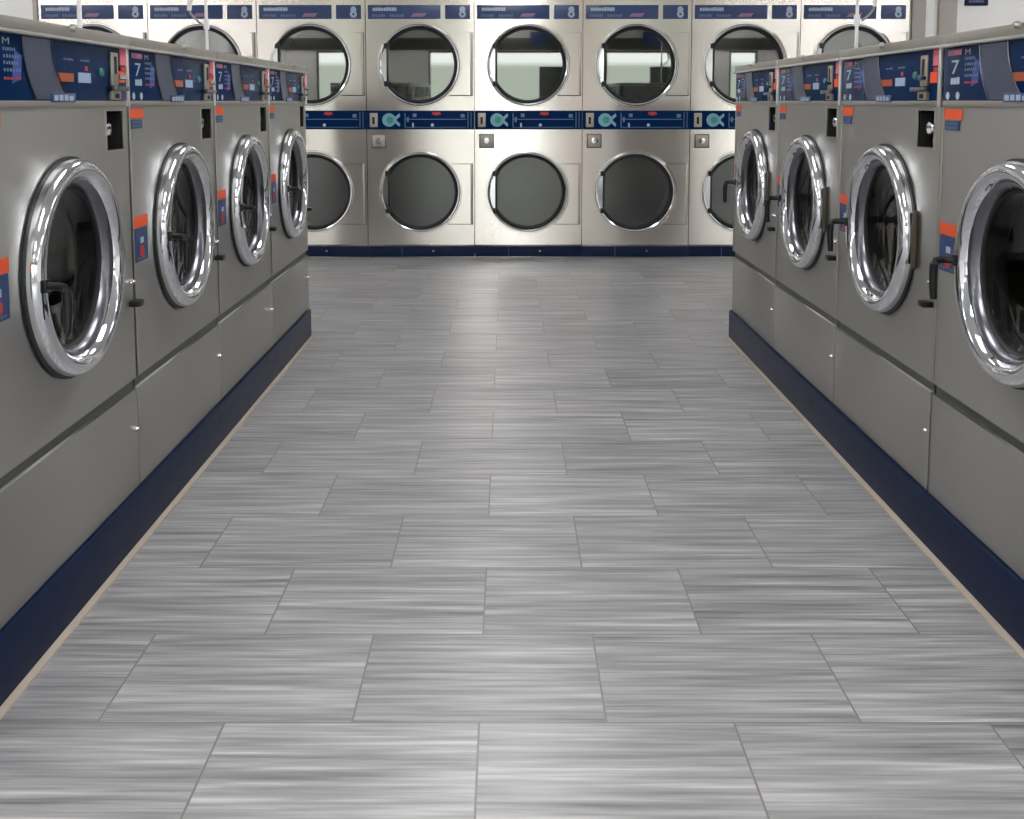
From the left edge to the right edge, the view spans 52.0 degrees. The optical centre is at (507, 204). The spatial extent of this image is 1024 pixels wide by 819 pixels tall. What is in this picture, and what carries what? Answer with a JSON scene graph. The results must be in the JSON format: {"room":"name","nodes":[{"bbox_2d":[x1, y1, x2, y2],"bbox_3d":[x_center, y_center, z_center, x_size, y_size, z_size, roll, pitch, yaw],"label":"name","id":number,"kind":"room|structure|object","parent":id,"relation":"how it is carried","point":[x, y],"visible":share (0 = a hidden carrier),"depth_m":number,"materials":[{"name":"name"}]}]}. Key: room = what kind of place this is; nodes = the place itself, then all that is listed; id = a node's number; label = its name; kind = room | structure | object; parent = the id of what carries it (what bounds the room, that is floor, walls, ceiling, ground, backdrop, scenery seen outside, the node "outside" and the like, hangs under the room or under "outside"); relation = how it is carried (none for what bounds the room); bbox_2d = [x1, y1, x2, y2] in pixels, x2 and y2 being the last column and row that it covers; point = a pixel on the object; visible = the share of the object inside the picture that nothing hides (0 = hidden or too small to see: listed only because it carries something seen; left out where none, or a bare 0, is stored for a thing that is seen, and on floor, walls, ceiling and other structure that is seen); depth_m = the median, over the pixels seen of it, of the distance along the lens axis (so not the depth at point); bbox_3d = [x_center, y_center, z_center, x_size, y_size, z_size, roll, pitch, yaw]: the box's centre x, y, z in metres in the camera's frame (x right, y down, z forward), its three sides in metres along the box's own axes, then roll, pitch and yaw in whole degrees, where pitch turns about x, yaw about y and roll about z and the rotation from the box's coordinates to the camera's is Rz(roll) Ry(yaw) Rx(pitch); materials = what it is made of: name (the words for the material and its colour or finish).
{"room":"laundry","nodes":[
{"label":"laundry","id":0,"kind":"room"},
{"bbox_2d":[0,257,1023,818],"bbox_3d":[0.200,0.998,2.108,10.800,0.060,14.000,0,6,0],"label":"floor","id":1,"kind":"structure","parent":0,"point":[506,537],"depth_m":2.43,"materials":[{"name":"grey tile"}]},
{"bbox_2d":[0,14,143,628],"bbox_3d":[-1.316,0.198,2.373,0.846,1.201,0.800,0,6,0],"label":"washing machine","id":2,"kind":"object","parent":1,"relation":"on","point":[69,428],"visible":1,"depth_m":2.32,"materials":[{"name":"silver metal"}]},
{"bbox_2d":[76,0,81,27],"bbox_3d":[-1.440,-1.295,3.469,0.028,1.560,0.028,0,6,0],"label":"conduit","id":3,"kind":"object","parent":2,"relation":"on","point":[78,2],"visible":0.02,"depth_m":3.53,"materials":[{"name":"white metal"}]},
{"bbox_2d":[38,0,148,39],"bbox_3d":[-3.052,-0.620,8.269,0.796,1.950,0.983,0,6,0],"label":"dryer","id":4,"kind":"object","parent":1,"relation":"on","point":[121,17],"visible":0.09,"depth_m":7.73,"materials":[{"name":"silver metal"}]},
{"bbox_2d":[0,309,314,719],"bbox_3d":[-1.341,0.755,3.549,0.757,0.140,3.416,0,6,0],"label":"plinth","id":5,"kind":"object","parent":1,"relation":"on","point":[36,632],"visible":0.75,"depth_m":2.67,"materials":[{"name":"blue paint"}]},
{"bbox_2d":[127,36,225,482],"bbox_3d":[-1.316,0.119,3.175,0.846,1.201,0.800,0,6,0],"label":"washing machine","id":6,"kind":"object","parent":1,"relation":"on","point":[170,116],"visible":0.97,"depth_m":3.08,"materials":[{"name":"grey metal"}]},
{"bbox_2d":[203,0,208,49],"bbox_3d":[-1.440,-1.443,4.967,0.028,1.560,0.028,0,6,0],"label":"conduit","id":7,"kind":"object","parent":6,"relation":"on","point":[206,20],"visible":0.75,"depth_m":5.01,"materials":[{"name":"white metal"}]},
{"bbox_2d":[147,0,257,57],"bbox_3d":[-2.250,-0.620,8.269,0.796,1.950,0.983,0,6,0],"label":"dryer","id":8,"kind":"object","parent":1,"relation":"on","point":[232,29],"visible":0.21,"depth_m":7.73,"materials":[{"name":"silver metal"}]},
{"bbox_2d":[213,51,276,398],"bbox_3d":[-1.316,0.039,3.978,0.846,1.201,0.800,0,6,0],"label":"washing machine","id":9,"kind":"object","parent":1,"relation":"on","point":[241,142],"visible":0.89,"depth_m":3.89,"materials":[{"name":"grey metal"}]},
{"bbox_2d":[268,60,312,344],"bbox_3d":[-1.316,-0.040,4.780,0.846,1.201,0.800,0,6,0],"label":"washing machine","id":10,"kind":"object","parent":1,"relation":"on","point":[288,163],"visible":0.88,"depth_m":4.68,"materials":[{"name":"grey metal"}]},
{"bbox_2d":[256,0,368,256],"bbox_3d":[-1.448,-0.620,8.269,0.796,1.950,0.983,0,6,0],"label":"dryer","id":11,"kind":"object","parent":1,"relation":"on","point":[325,37],"visible":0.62,"depth_m":7.83,"materials":[{"name":"silver metal"}]},
{"bbox_2d":[365,0,474,256],"bbox_3d":[-0.646,-0.620,8.269,0.796,1.950,0.983,0,6,0],"label":"dryer","id":12,"kind":"object","parent":1,"relation":"on","point":[420,54],"visible":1,"depth_m":7.83,"materials":[{"name":"silver metal"}]},
{"bbox_2d":[474,0,582,256],"bbox_3d":[0.156,-0.620,8.269,0.796,1.950,0.983,0,6,0],"label":"dryer","id":13,"kind":"object","parent":1,"relation":"on","point":[528,53],"visible":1,"depth_m":7.83,"materials":[{"name":"silver metal"}]},
{"bbox_2d":[581,0,691,256],"bbox_3d":[0.958,-0.620,8.269,0.796,1.950,0.983,0,6,0],"label":"dryer","id":14,"kind":"object","parent":1,"relation":"on","point":[636,54],"visible":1,"depth_m":7.83,"materials":[{"name":"silver metal"}]},
{"bbox_2d":[687,0,800,256],"bbox_3d":[1.760,-0.620,8.269,0.796,1.950,0.983,0,6,0],"label":"dryer","id":15,"kind":"object","parent":1,"relation":"on","point":[725,34],"visible":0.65,"depth_m":7.81,"materials":[{"name":"silver metal"}]},
{"bbox_2d":[723,60,779,346],"bbox_3d":[1.438,-0.035,4.736,0.846,1.201,0.800,0,6,0],"label":"washing machine","id":16,"kind":"object","parent":1,"relation":"on","point":[757,84],"visible":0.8,"depth_m":4.68,"materials":[{"name":"grey metal"}]},
{"bbox_2d":[765,50,842,402],"bbox_3d":[1.438,0.044,3.929,0.846,1.201,0.800,0,6,0],"label":"washing machine","id":17,"kind":"object","parent":1,"relation":"on","point":[810,86],"visible":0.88,"depth_m":3.87,"materials":[{"name":"grey metal"}]},
{"bbox_2d":[799,0,909,56],"bbox_3d":[2.562,-0.620,8.269,0.796,1.950,0.983,0,6,0],"label":"dryer","id":18,"kind":"object","parent":1,"relation":"on","point":[826,26],"visible":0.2,"depth_m":7.73,"materials":[{"name":"silver metal"}]},
{"bbox_2d":[725,310,1023,660],"bbox_3d":[1.462,0.754,3.560,0.757,0.140,3.338,0,6,0],"label":"plinth","id":19,"kind":"object","parent":1,"relation":"on","point":[987,583],"visible":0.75,"depth_m":2.90,"materials":[{"name":"blue paint"}]},
{"bbox_2d":[827,35,944,489],"bbox_3d":[1.438,0.124,3.122,0.846,1.201,0.800,0,6,0],"label":"washing machine","id":20,"kind":"object","parent":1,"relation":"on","point":[887,220],"visible":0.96,"depth_m":3.04,"materials":[{"name":"grey metal"}]},
{"bbox_2d":[928,21,1023,579],"bbox_3d":[1.438,0.203,2.315,0.846,1.201,0.800,0,6,0],"label":"washing machine","id":21,"kind":"object","parent":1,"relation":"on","point":[976,273],"visible":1,"depth_m":2.47,"materials":[{"name":"grey metal"}]},
{"bbox_2d":[0,0,1023,39],"bbox_3d":[0.200,-1.060,7.894,10.800,2.900,0.120,0,6,0],"label":"wall","id":22,"kind":"structure","parent":0,"point":[997,12],"depth_m":7.80,"materials":[{"name":"white paint"}]},
{"bbox_2d":[32,0,38,20],"bbox_3d":[-3.473,-0.582,7.891,0.034,1.950,0.179,0,6,0],"label":"trim","id":23,"kind":"structure","parent":22,"relation":"attached to","point":[34,2],"depth_m":7.72,"materials":[{"name":"grey"}]},
{"bbox_2d":[910,0,925,39],"bbox_3d":[3.048,-1.052,7.819,0.100,2.900,0.030,0,6,0],"label":"trim","id":24,"kind":"structure","parent":22,"relation":"attached to","point":[918,7],"depth_m":7.77,"materials":[{"name":"grey"}]},
{"bbox_2d":[937,0,957,34],"bbox_3d":[3.260,-1.052,7.814,0.131,2.900,0.040,0,6,0],"label":"trim","id":25,"kind":"structure","parent":22,"relation":"attached to","point":[947,9],"depth_m":7.76,"materials":[{"name":"grey"}]},
{"bbox_2d":[964,0,987,5],"bbox_3d":[3.476,-1.607,7.772,0.172,0.260,0.015,0,6,0],"label":"wall sign","id":26,"kind":"object","parent":22,"relation":"attached to","point":[966,2],"visible":1,"depth_m":7.78,"materials":[{"name":"blue paint"}]},
{"bbox_3d":[0.200,-1.958,1.817,10.800,0.080,14.000,0,6,0],"label":"ceiling","id":27,"kind":"structure","parent":0,"visible":0},
{"bbox_2d":[187,0,202,24],"bbox_3d":[-1.494,-1.538,4.958,0.072,1.362,0.026,0,6,0],"label":"power cord","id":28,"kind":"object","parent":27,"relation":"hanging from","point":[189,2],"visible":1,"depth_m":5.01,"materials":[{"name":"grey plastic"}]},
{"bbox_2d":[854,0,859,47],"bbox_3d":[1.600,-1.421,4.748,0.028,1.560,0.028,0,6,0],"label":"conduit","id":29,"kind":"object","parent":27,"relation":"hanging from","point":[856,16],"visible":0.74,"depth_m":4.80,"materials":[{"name":"white metal"}]},
{"bbox_2d":[861,0,876,20],"bbox_3d":[1.655,-1.517,4.739,0.072,1.362,0.026,0,6,0],"label":"power cord","id":30,"kind":"object","parent":27,"relation":"hanging from","point":[874,2],"visible":1,"depth_m":4.80,"materials":[{"name":"grey plastic"}]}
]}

